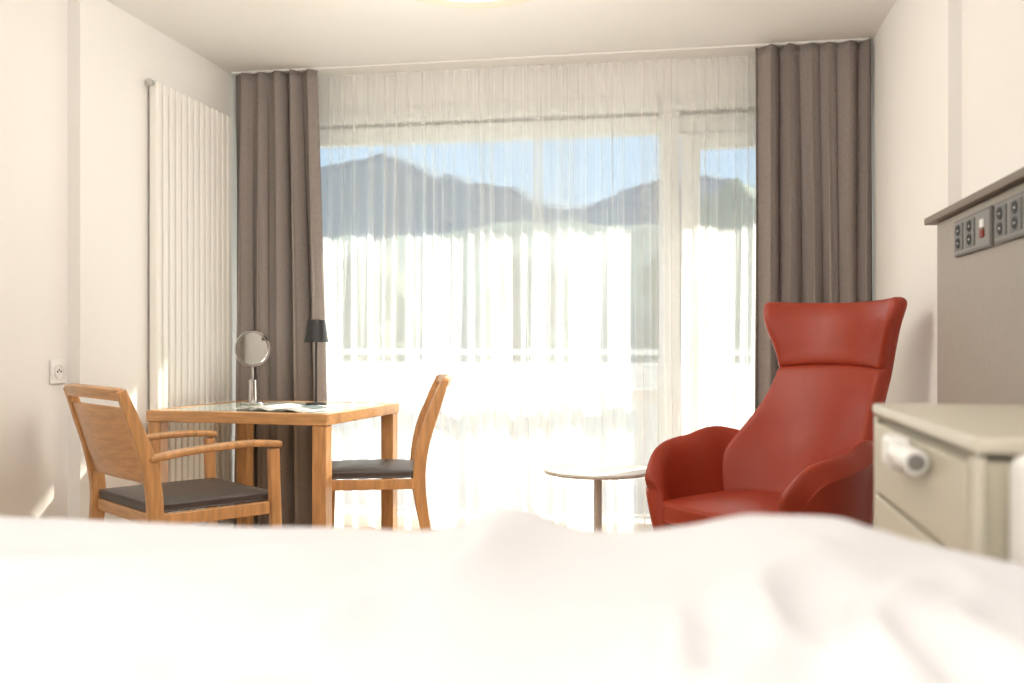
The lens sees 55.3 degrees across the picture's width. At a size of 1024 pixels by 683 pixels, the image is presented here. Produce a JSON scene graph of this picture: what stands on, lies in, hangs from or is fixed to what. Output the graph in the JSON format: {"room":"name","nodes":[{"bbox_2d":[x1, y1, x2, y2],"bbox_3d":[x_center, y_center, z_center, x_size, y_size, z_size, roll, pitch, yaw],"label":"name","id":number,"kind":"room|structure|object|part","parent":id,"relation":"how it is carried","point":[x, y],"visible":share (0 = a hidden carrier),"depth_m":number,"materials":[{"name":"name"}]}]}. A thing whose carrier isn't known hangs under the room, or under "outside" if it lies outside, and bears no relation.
{"room":"hospital room","nodes":[
{"label":"hospital room","id":0,"kind":"room"},
{"bbox_2d":[0,0,66,517],"bbox_3d":[-2.450,-0.220,1.526,0.190,2.560,5.320,0,0,10],"label":"wall","id":1,"kind":"structure","parent":0,"point":[33,33],"depth_m":3.91,"materials":[{"name":"white paint"}]},
{"bbox_2d":[49,359,65,383],"bbox_3d":[-1.882,0.125,4.053,0.017,0.100,0.095,0,0,10],"label":"wall socket","id":2,"kind":"object","parent":1,"relation":"attached to","point":[57,368],"visible":1,"depth_m":4.04,"materials":[{"name":"white plastic"}]},
{"bbox_2d":[67,0,236,524],"bbox_3d":[-1.781,-0.220,5.013,0.250,2.560,1.780,0,0,10],"label":"wall","id":3,"kind":"structure","parent":0,"point":[112,54],"depth_m":4.34,"materials":[{"name":"white paint"}]},
{"bbox_2d":[146,79,230,512],"bbox_3d":[-1.631,-0.086,4.965,0.054,2.291,0.787,0,0,10],"label":"panel radiator","id":4,"kind":"object","parent":3,"relation":"attached to","point":[190,140],"visible":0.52,"depth_m":4.90,"materials":[{"name":"white metal"}]},
{"bbox_2d":[218,518,233,525],"bbox_3d":[-1.670,1.025,4.891,0.012,0.070,1.580,0,0,10],"label":"baseboard","id":5,"kind":"structure","parent":3,"relation":"attached to","point":[230,522],"depth_m":5.41,"materials":[{"name":"white"}]},
{"bbox_2d":[336,511,629,529],"bbox_3d":[0.185,1.025,5.451,3.120,0.070,0.070,0,0,10],"label":"sill","id":6,"kind":"structure","parent":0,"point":[589,523],"depth_m":5.52,"materials":[{"name":"white"}]},
{"bbox_2d":[663,96,671,215],"bbox_3d":[0.857,-0.170,5.318,0.110,2.320,0.090,0,0,10],"label":"post","id":7,"kind":"object","parent":6,"relation":"on","point":[663,96],"visible":0.02,"depth_m":5.28,"materials":[{"name":"white"}]},
{"bbox_2d":[327,386,635,401],"bbox_3d":[-0.228,0.295,5.527,2.100,0.070,0.070,0,0,10],"label":"transom","id":8,"kind":"object","parent":7,"relation":"attached to","point":[630,393],"depth_m":5.37,"materials":[{"name":"white"}]},
{"bbox_2d":[681,133,699,435],"bbox_3d":[0.966,-0.072,5.290,0.105,2.105,0.085,0,0,10],"label":"stile","id":9,"kind":"object","parent":6,"relation":"on","point":[686,275],"depth_m":5.27,"materials":[{"name":"white"}]},
{"bbox_2d":[688,340,690,370],"bbox_3d":[0.949,0.075,5.223,0.015,0.170,0.018,0,0,10],"label":"lever","id":10,"kind":"object","parent":9,"relation":"attached to","point":[689,344],"depth_m":5.22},
{"bbox_3d":[0.958,0.010,5.256,0.030,0.140,0.015,0,0,10],"label":"handle","id":11,"kind":"part","parent":9,"relation":"part of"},
{"bbox_3d":[0.958,0.010,5.256,0.030,0.140,0.015,0,0,10],"label":"plate","id":12,"kind":"part","parent":9,"relation":"part of","materials":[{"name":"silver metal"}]},
{"bbox_3d":[1.607,-0.072,5.180,0.095,2.105,0.070,0,0,10],"label":"stile","id":13,"kind":"object","parent":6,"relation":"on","visible":0},
{"bbox_2d":[700,131,743,149],"bbox_3d":[1.290,-1.083,5.238,0.550,0.085,0.070,0,0,10],"label":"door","id":14,"kind":"structure","parent":13,"relation":"attached to","point":[723,134],"depth_m":5.23,"materials":[{"name":"white"}]},
{"bbox_2d":[106,0,895,78],"bbox_3d":[-0.485,-1.560,2.071,4.100,0.120,7.100,0,0,10],"label":"ceiling","id":15,"kind":"structure","parent":0,"point":[234,35],"depth_m":4.62,"materials":[{"name":"white paint"}]},
{"bbox_2d":[414,0,531,8],"bbox_3d":[-0.165,-1.459,3.873,0.740,0.078,0.740,0,0,10],"label":"ceiling lamp","id":16,"kind":"object","parent":15,"relation":"attached to","point":[466,4],"depth_m":4.16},
{"bbox_2d":[232,38,869,77],"bbox_3d":[0.120,-1.494,5.214,3.378,0.012,0.180,0,0,10],"label":"rail","id":17,"kind":"object","parent":15,"relation":"attached to","point":[723,51],"visible":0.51,"depth_m":5.17,"materials":[{"name":"white metal"}]},
{"bbox_2d":[234,69,326,526],"bbox_3d":[-1.279,-0.219,5.364,0.574,2.533,0.135,0,0,10],"label":"curtain","id":18,"kind":"object","parent":17,"relation":"hanging from","point":[280,264],"visible":0.76,"depth_m":5.37,"materials":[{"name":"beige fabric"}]},
{"bbox_2d":[318,65,543,529],"bbox_3d":[-0.468,-0.223,5.375,1.318,2.526,0.157,0,0,10],"label":"sheer curtain","id":19,"kind":"object","parent":17,"relation":"hanging from","point":[490,429],"visible":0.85,"depth_m":5.34,"materials":[{"name":"white fabric"}]},
{"bbox_2d":[530,55,755,530],"bbox_3d":[0.708,-0.223,5.172,1.232,2.526,0.162,0,0,10],"label":"sheer curtain","id":20,"kind":"object","parent":17,"relation":"hanging from","point":[564,235],"visible":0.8,"depth_m":5.19,"materials":[{"name":"white fabric"}]},
{"bbox_2d":[754,39,872,527],"bbox_3d":[1.501,-0.220,4.858,0.580,2.530,0.129,0,0,10],"label":"curtain","id":21,"kind":"object","parent":17,"relation":"hanging from","point":[814,155],"visible":0.56,"depth_m":4.87,"materials":[{"name":"beige fabric"}]},
{"bbox_2d":[320,110,743,129],"bbox_3d":[0.191,-1.235,5.485,3.120,0.030,0.060,0,0,10],"label":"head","id":22,"kind":"object","parent":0,"point":[597,117],"depth_m":5.45},
{"bbox_2d":[320,57,753,109],"bbox_3d":[0.165,-1.415,5.460,3.418,0.170,0.200,0,0,10],"label":"lintel","id":23,"kind":"object","parent":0,"point":[723,61],"depth_m":5.35,"materials":[{"name":"white paint"}]},
{"bbox_2d":[320,95,650,127],"bbox_3d":[-0.275,-1.288,5.520,2.190,0.085,0.140,0,0,10],"label":"door frame","id":24,"kind":"structure","parent":23,"relation":"attached to","point":[361,114],"depth_m":5.48,"materials":[{"name":"white"}]},
{"bbox_2d":[871,0,961,527],"bbox_3d":[1.821,-0.220,4.318,0.250,2.560,1.850,0,0,10],"label":"wall","id":25,"kind":"structure","parent":0,"point":[916,51],"depth_m":3.96,"materials":[{"name":"white paint"}]},
{"bbox_2d":[681,91,753,112],"bbox_3d":[1.314,-1.288,5.229,0.820,0.085,0.140,0,0,10],"label":"door frame","id":26,"kind":"structure","parent":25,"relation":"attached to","point":[723,94],"depth_m":5.21,"materials":[{"name":"white"}]},
{"bbox_2d":[962,0,1023,198],"bbox_3d":[1.203,-0.220,0.822,0.205,2.560,5.250,0,0,10],"label":"wall","id":27,"kind":"structure","parent":0,"point":[992,30],"depth_m":3.09,"materials":[{"name":"white paint"}]},
{"bbox_2d":[937,183,1023,404],"bbox_3d":[1.179,0.210,1.629,0.132,1.200,3.230,0,0,10],"label":"wall panel","id":28,"kind":"object","parent":27,"relation":"attached to","point":[980,294],"visible":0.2,"depth_m":2.73,"materials":[{"name":"beige laminate"}]},
{"bbox_2d":[924,167,1023,224],"bbox_3d":[1.168,-0.404,1.641,0.157,0.023,3.350,0,0,10],"label":"ledge","id":29,"kind":"object","parent":28,"relation":"on","point":[1015,178],"visible":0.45,"depth_m":2.70,"materials":[{"name":"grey laminate"}]},
{"bbox_2d":[954,205,994,257],"bbox_3d":[1.315,-0.310,2.794,0.020,0.110,0.370,0,0,10],"label":"strip","id":30,"kind":"object","parent":28,"relation":"attached to","point":[974,232],"visible":0.99,"depth_m":2.75,"materials":[{"name":"grey plastic"}]},
{"bbox_2d":[954,217,974,251],"bbox_3d":[1.319,-0.310,2.854,0.007,0.079,0.209,0,0,10],"label":"socket","id":31,"kind":"object","parent":30,"relation":"attached to","point":[964,228],"depth_m":2.86,"materials":[{"name":"grey plastic"}]},
{"bbox_2d":[979,218,983,227],"bbox_3d":[1.287,-0.325,2.678,0.005,0.023,0.032,0,0,10],"label":"switch","id":32,"kind":"object","parent":30,"relation":"attached to","point":[981,220],"depth_m":2.67,"materials":[{"name":"white plastic"}]},
{"bbox_2d":[979,229,983,237],"bbox_3d":[1.287,-0.296,2.678,0.005,0.023,0.032,0,0,10],"label":"switch","id":33,"kind":"object","parent":30,"relation":"attached to","point":[981,231],"depth_m":2.67,"materials":[{"name":"red plastic"}]},
{"bbox_2d":[994,191,1023,244],"bbox_3d":[1.242,-0.310,2.400,0.020,0.110,0.370,0,0,10],"label":"strip","id":34,"kind":"object","parent":28,"relation":"attached to","point":[1009,212],"visible":1,"depth_m":2.45,"materials":[{"name":"grey plastic"}]},
{"bbox_3d":[-0.485,1.110,2.071,4.100,0.100,7.100,0,0,10],"label":"floor","id":35,"kind":"structure","parent":0,"visible":0},
{"bbox_2d":[63,383,281,526],"bbox_3d":[-1.351,0.611,3.855,0.690,0.904,0.610,0,0,-43],"label":"armchair","id":36,"kind":"object","parent":35,"relation":"on","point":[115,442],"visible":0.81,"depth_m":3.69,"materials":[{"name":"brown wood"}]},
{"bbox_3d":[-1.706,0.616,3.901,0.164,0.893,0.041,0,0,-43],"label":"post","id":37,"kind":"part","parent":36,"relation":"part of","materials":[{"name":"brown wood"}]},
{"bbox_3d":[-1.579,0.186,3.645,0.070,0.054,0.540,0,0,-43],"label":"rail","id":38,"kind":"part","parent":36,"relation":"part of","materials":[{"name":"brown wood"}]},
{"bbox_3d":[-1.533,0.373,3.687,0.132,0.285,0.537,0,0,-43],"label":"panel","id":39,"kind":"part","parent":36,"relation":"part of","materials":[{"name":"brown wood"}]},
{"bbox_3d":[-1.478,0.651,3.737,0.025,0.047,0.520,0,0,-43],"label":"rail","id":40,"kind":"part","parent":36,"relation":"part of","materials":[{"name":"brown wood"}]},
{"bbox_3d":[-1.333,0.616,3.498,0.164,0.893,0.041,0,0,-43],"label":"post","id":41,"kind":"part","parent":36,"relation":"part of","materials":[{"name":"brown wood"}]},
{"bbox_3d":[-1.494,0.409,4.104,0.531,0.055,0.050,0,0,-43],"label":"armrest","id":42,"kind":"part","parent":36,"relation":"part of","materials":[{"name":"brown wood"}]},
{"bbox_2d":[99,478,267,512],"bbox_3d":[-1.304,0.603,3.899,0.490,0.050,0.515,0,0,-43],"label":"seat cushion","id":43,"kind":"object","parent":36,"relation":"on","point":[206,492],"depth_m":3.79,"materials":[{"name":"grey leather"}]},
{"bbox_3d":[-1.312,0.740,4.272,0.066,0.641,0.034,0,0,-43],"label":"leg","id":44,"kind":"part","parent":36,"relation":"part of","materials":[{"name":"brown wood"}]},
{"bbox_3d":[-1.114,0.409,3.693,0.531,0.055,0.050,0,0,-43],"label":"armrest","id":45,"kind":"part","parent":36,"relation":"part of","materials":[{"name":"brown wood"}]},
{"bbox_3d":[-1.117,0.651,3.690,0.440,0.047,0.024,0,0,-43],"label":"rail","id":46,"kind":"part","parent":36,"relation":"part of","materials":[{"name":"brown wood"}]},
{"bbox_3d":[-0.932,0.740,3.861,0.066,0.641,0.034,0,0,-43],"label":"leg","id":47,"kind":"part","parent":36,"relation":"part of","materials":[{"name":"brown wood"}]},
{"bbox_2d":[146,400,398,529],"bbox_3d":[-1.125,0.687,4.732,0.905,0.746,0.820,0,0,16],"label":"dining table","id":48,"kind":"object","parent":35,"relation":"on","point":[321,422],"visible":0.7,"depth_m":4.45,"materials":[{"name":"brown wood"}]},
{"bbox_3d":[-1.625,0.713,4.487,0.066,0.695,0.066,0,0,16],"label":"leg","id":49,"kind":"part","parent":48,"relation":"part of","materials":[{"name":"brown wood"}]},
{"bbox_3d":[-1.422,0.713,5.203,0.066,0.695,0.066,0,0,16],"label":"leg","id":50,"kind":"part","parent":48,"relation":"part of","materials":[{"name":"brown wood"}]},
{"bbox_2d":[234,330,269,404],"bbox_3d":[-1.299,0.128,4.894,0.135,0.371,0.147,0,0,10],"label":"vanity mirror","id":51,"kind":"object","parent":48,"relation":"on","point":[252,347],"visible":1,"depth_m":4.88,"materials":[{"name":"silver metal"}]},
{"bbox_3d":[-1.125,0.325,4.732,0.805,0.018,0.720,0,0,16],"label":"glass","id":52,"kind":"part","parent":48,"relation":"part of","materials":[{"name":"brown"}]},
{"bbox_2d":[234,403,339,412],"bbox_3d":[-1.036,0.304,4.500,0.400,0.018,0.270,0,0,25],"label":"open magazine","id":53,"kind":"object","parent":48,"relation":"on","point":[293,407],"visible":1,"depth_m":4.45,"materials":[{"name":"paper"}]},
{"bbox_2d":[296,405,327,408],"bbox_3d":[-0.929,0.301,4.494,0.120,0.010,0.120,0,0,25],"label":"picture","id":54,"kind":"object","parent":53,"relation":"on","point":[308,406],"depth_m":4.47},
{"bbox_2d":[304,320,327,404],"bbox_3d":[-0.967,0.103,4.823,0.120,0.421,0.120,0,0,29],"label":"table lamp","id":55,"kind":"object","parent":48,"relation":"on","point":[316,331],"visible":0.97,"depth_m":4.78,"materials":[{"name":"black metal"}]},
{"bbox_3d":[-0.967,-0.052,4.823,0.120,0.111,0.120,0,0,10],"label":"lamp shade","id":56,"kind":"part","parent":55,"relation":"part of","materials":[{"name":"black fabric"}]},
{"bbox_3d":[-0.828,0.713,4.260,0.066,0.695,0.066,0,0,16],"label":"leg","id":57,"kind":"part","parent":48,"relation":"part of","materials":[{"name":"brown wood"}]},
{"bbox_3d":[-0.625,0.713,4.976,0.066,0.695,0.066,0,0,16],"label":"leg","id":58,"kind":"part","parent":48,"relation":"part of","materials":[{"name":"brown wood"}]},
{"bbox_2d":[332,374,452,529],"bbox_3d":[-0.594,0.611,4.687,0.619,0.904,0.491,0,0,-8],"label":"dining chair","id":59,"kind":"object","parent":35,"relation":"on","point":[364,472],"visible":0.79,"depth_m":4.47,"materials":[{"name":"brown wood"}]},
{"bbox_3d":[-0.904,0.843,4.872,0.055,0.436,0.036,0,0,-8],"label":"leg","id":60,"kind":"part","parent":59,"relation":"part of","materials":[{"name":"brown wood"}]},
{"bbox_3d":[-0.632,0.651,4.450,0.390,0.047,0.024,0,0,-8],"label":"rail","id":61,"kind":"part","parent":59,"relation":"part of","materials":[{"name":"brown wood"}]},
{"bbox_2d":[332,459,413,478],"bbox_3d":[-0.668,0.603,4.677,0.440,0.050,0.415,0,0,-8],"label":"seat cushion","id":62,"kind":"object","parent":59,"relation":"on","point":[364,468],"depth_m":4.50,"materials":[{"name":"grey leather"}]},
{"bbox_3d":[-0.433,0.616,4.936,0.164,0.893,0.039,0,0,-8],"label":"post","id":63,"kind":"part","parent":59,"relation":"part of","materials":[{"name":"brown wood"}]},
{"bbox_3d":[-0.372,0.616,4.489,0.164,0.893,0.039,0,0,-8],"label":"post","id":64,"kind":"part","parent":59,"relation":"part of","materials":[{"name":"brown wood"}]},
{"bbox_3d":[-0.384,0.373,4.715,0.132,0.285,0.438,0,0,-8],"label":"panel","id":65,"kind":"part","parent":59,"relation":"part of","materials":[{"name":"brown wood"}]},
{"bbox_3d":[-0.322,0.186,4.724,0.070,0.053,0.441,0,0,-8],"label":"rail","id":66,"kind":"part","parent":59,"relation":"part of","materials":[{"name":"brown wood"}]},
{"bbox_2d":[0,455,1023,682],"bbox_3d":[-0.549,0.598,0.866,2.228,0.925,1.065,0,0,10],"label":"hospital bed","id":67,"kind":"object","parent":35,"relation":"on","point":[502,594],"visible":1,"depth_m":0.90,"materials":[{"name":"white fabric"}]},
{"bbox_3d":[0.530,0.398,0.683,0.040,0.525,1.035,0,0,10],"label":"headboard","id":68,"kind":"part","parent":67,"relation":"part of","materials":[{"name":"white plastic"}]},
{"bbox_2d":[543,462,646,530],"bbox_3d":[0.378,0.810,4.302,0.482,0.500,0.482,0,0,10],"label":"side table","id":69,"kind":"object","parent":35,"relation":"on","point":[596,471],"visible":0.52,"depth_m":4.29,"materials":[{"name":"beige laminate"}]},
{"bbox_3d":[0.378,0.812,4.302,0.100,0.471,0.100,0,0,10],"label":"stem","id":70,"kind":"part","parent":69,"relation":"part of","materials":[{"name":"beige laminate"}]},
{"bbox_2d":[645,297,906,528],"bbox_3d":[1.052,0.445,3.745,0.867,1.226,0.869,0,0,-35],"label":"lounge chair","id":71,"kind":"object","parent":35,"relation":"on","point":[807,448],"visible":0.79,"depth_m":3.86,"materials":[{"name":"red leather"}]},
{"bbox_2d":[662,489,782,525],"bbox_3d":[0.925,0.636,3.656,0.558,0.108,0.570,0,0,-35],"label":"seat cushion","id":72,"kind":"object","parent":71,"relation":"on","point":[715,504],"depth_m":3.60,"materials":[{"name":"red leather"}]},
{"bbox_2d":[722,365,883,491],"bbox_3d":[1.175,0.395,3.833,0.381,0.626,0.694,0,0,-35],"label":"cushion","id":73,"kind":"object","parent":71,"relation":"on","point":[809,415],"depth_m":3.92,"materials":[{"name":"red leather"}]},
{"bbox_2d":[763,297,901,368],"bbox_3d":[1.310,-0.031,3.928,0.210,0.290,0.672,0,0,-35],"label":"cushion","id":74,"kind":"object","parent":71,"relation":"on","point":[848,335],"depth_m":3.95,"materials":[{"name":"red leather"}]},
{"bbox_2d":[872,403,1023,561],"bbox_3d":[0.826,0.590,1.526,0.465,0.940,0.700,0,0,10],"label":"nightstand","id":75,"kind":"object","parent":35,"relation":"on","point":[942,471],"visible":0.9,"depth_m":1.41,"materials":[{"name":"beige laminate"},{"name":"light plastic"}]},
{"bbox_3d":[0.625,0.180,1.588,0.034,0.056,0.090,0,0,10],"label":"lock plate","id":76,"kind":"part","parent":75,"relation":"part of","materials":[{"name":"white plastic"}]},
{"bbox_3d":[0.645,0.401,1.559,0.016,0.218,0.630,0,0,10],"label":"drawer","id":77,"kind":"part","parent":75,"relation":"part of","materials":[{"name":"beige wood"}]},
{"bbox_3d":[0.645,0.220,1.559,0.016,0.130,0.630,0,0,10],"label":"drawer","id":78,"kind":"part","parent":75,"relation":"part of","materials":[{"name":"beige wood"}]},
{"label":"outside","id":79,"kind":"structure","parent":0,"visible":0},
{"bbox_3d":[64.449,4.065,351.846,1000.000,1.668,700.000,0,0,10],"label":"ground","id":80,"kind":"structure","parent":79,"visible":0},
{"bbox_2d":[324,248,420,361],"bbox_3d":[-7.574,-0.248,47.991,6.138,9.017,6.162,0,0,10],"label":"tree","id":81,"kind":"object","parent":80,"relation":"on","point":[362,253],"visible":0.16,"depth_m":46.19,"materials":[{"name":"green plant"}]},
{"bbox_3d":[-8.706,-1.499,48.114,3.867,3.944,3.684,0,0,10],"label":"crown","id":82,"kind":"part","parent":81,"relation":"part of","materials":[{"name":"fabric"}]},
{"bbox_3d":[-7.666,-0.133,46.803,3.852,3.819,3.792,0,0,10],"label":"crown","id":83,"kind":"part","parent":81,"relation":"part of","materials":[{"name":"plant"}]},
{"bbox_3d":[-7.497,-3.037,49.386,3.191,3.439,3.068,0,0,10],"label":"crown","id":84,"kind":"part","parent":81,"relation":"part of","materials":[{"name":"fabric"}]},
{"bbox_3d":[-6.478,-2.354,47.176,3.083,3.146,2.952,0,0,10],"label":"crown","id":85,"kind":"part","parent":81,"relation":"part of","materials":[{"name":"plant"}]},
{"bbox_3d":[-6.380,-0.840,48.965,4.018,3.931,3.794,0,0,10],"label":"crown","id":86,"kind":"part","parent":81,"relation":"part of","materials":[{"name":"plant"}]},
{"bbox_2d":[323,222,634,362],"bbox_3d":[27.026,-8.161,147.545,500.000,26.441,110.000,0,0,10],"label":"wooded hill","id":87,"kind":"structure","parent":80,"relation":"on","point":[629,249],"depth_m":121.19,"materials":[{"name":"white"}]},
{"bbox_2d":[505,306,527,361],"bbox_3d":[1.164,-0.546,55.497,6.358,9.613,7.031,0,0,10],"label":"tree","id":88,"kind":"object","parent":80,"relation":"on","point":[505,306],"visible":0.02,"depth_m":52.29,"materials":[{"name":"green plant"}]},
{"bbox_2d":[321,153,743,241],"bbox_3d":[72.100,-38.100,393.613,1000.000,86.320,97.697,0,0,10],"label":"mountain range","id":89,"kind":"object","parent":80,"relation":"on","point":[361,162],"visible":0.04,"depth_m":405.68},
{"bbox_2d":[680,313,680,362],"bbox_3d":[7.971,-0.498,39.159,5.664,9.515,5.486,0,0,10],"label":"tree","id":90,"kind":"object","parent":80,"relation":"on","point":[680,313],"visible":0.02,"depth_m":38.87,"materials":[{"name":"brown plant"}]},
{"bbox_2d":[700,178,743,362],"bbox_3d":[6.371,-0.092,25.369,4.126,8.705,4.694,0,0,-36],"label":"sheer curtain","id":91,"kind":"object","parent":80,"relation":"on","point":[721,318],"visible":0.08,"depth_m":24.57,"materials":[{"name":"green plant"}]},
{"bbox_3d":[5.698,0.118,26.044,2.251,2.363,2.274,0,0,10],"label":"crown","id":92,"kind":"part","parent":91,"relation":"part of","materials":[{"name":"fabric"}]},
{"bbox_3d":[5.331,-1.653,25.207,2.141,2.264,2.130,0,0,10],"label":"crown","id":93,"kind":"part","parent":91,"relation":"part of","materials":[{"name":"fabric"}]},
{"bbox_3d":[6.240,-2.803,26.286,3.224,3.283,3.101,0,0,10],"label":"crown","id":94,"kind":"part","parent":91,"relation":"part of","materials":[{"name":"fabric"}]},
{"bbox_3d":[6.226,-0.551,24.250,2.694,2.506,2.597,0,0,10],"label":"crown","id":95,"kind":"part","parent":91,"relation":"part of","materials":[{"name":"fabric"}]},
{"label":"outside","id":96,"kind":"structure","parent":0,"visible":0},
{"bbox_2d":[336,479,633,520],"bbox_3d":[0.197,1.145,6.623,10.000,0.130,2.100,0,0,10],"label":"floor","id":97,"kind":"structure","parent":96,"point":[589,488],"depth_m":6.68,"materials":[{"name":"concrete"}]},
{"bbox_2d":[326,349,741,485],"bbox_3d":[0.348,0.570,7.449,10.000,1.020,0.080,0,0,10],"label":"balcony railing","id":98,"kind":"object","parent":97,"relation":"on","point":[630,367],"visible":0.06,"depth_m":7.36,"materials":[{"name":"white"}]},
{"bbox_3d":[0.345,0.080,7.434,10.000,0.040,0.050,0,0,10],"label":"rail","id":99,"kind":"part","parent":98,"relation":"part of","materials":[{"name":"white"}]},
{"bbox_3d":[-1.432,-0.135,5.752,0.170,2.390,0.200,0,0,10],"label":"door frame","id":100,"kind":"structure","parent":0,"visible":0},
{"bbox_2d":[320,113,743,147],"bbox_3d":[0.185,-1.177,5.451,3.120,0.095,0.070,0,0,10],"label":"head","id":101,"kind":"object","parent":100,"relation":"attached to","point":[361,131],"visible":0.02,"depth_m":5.45}
]}

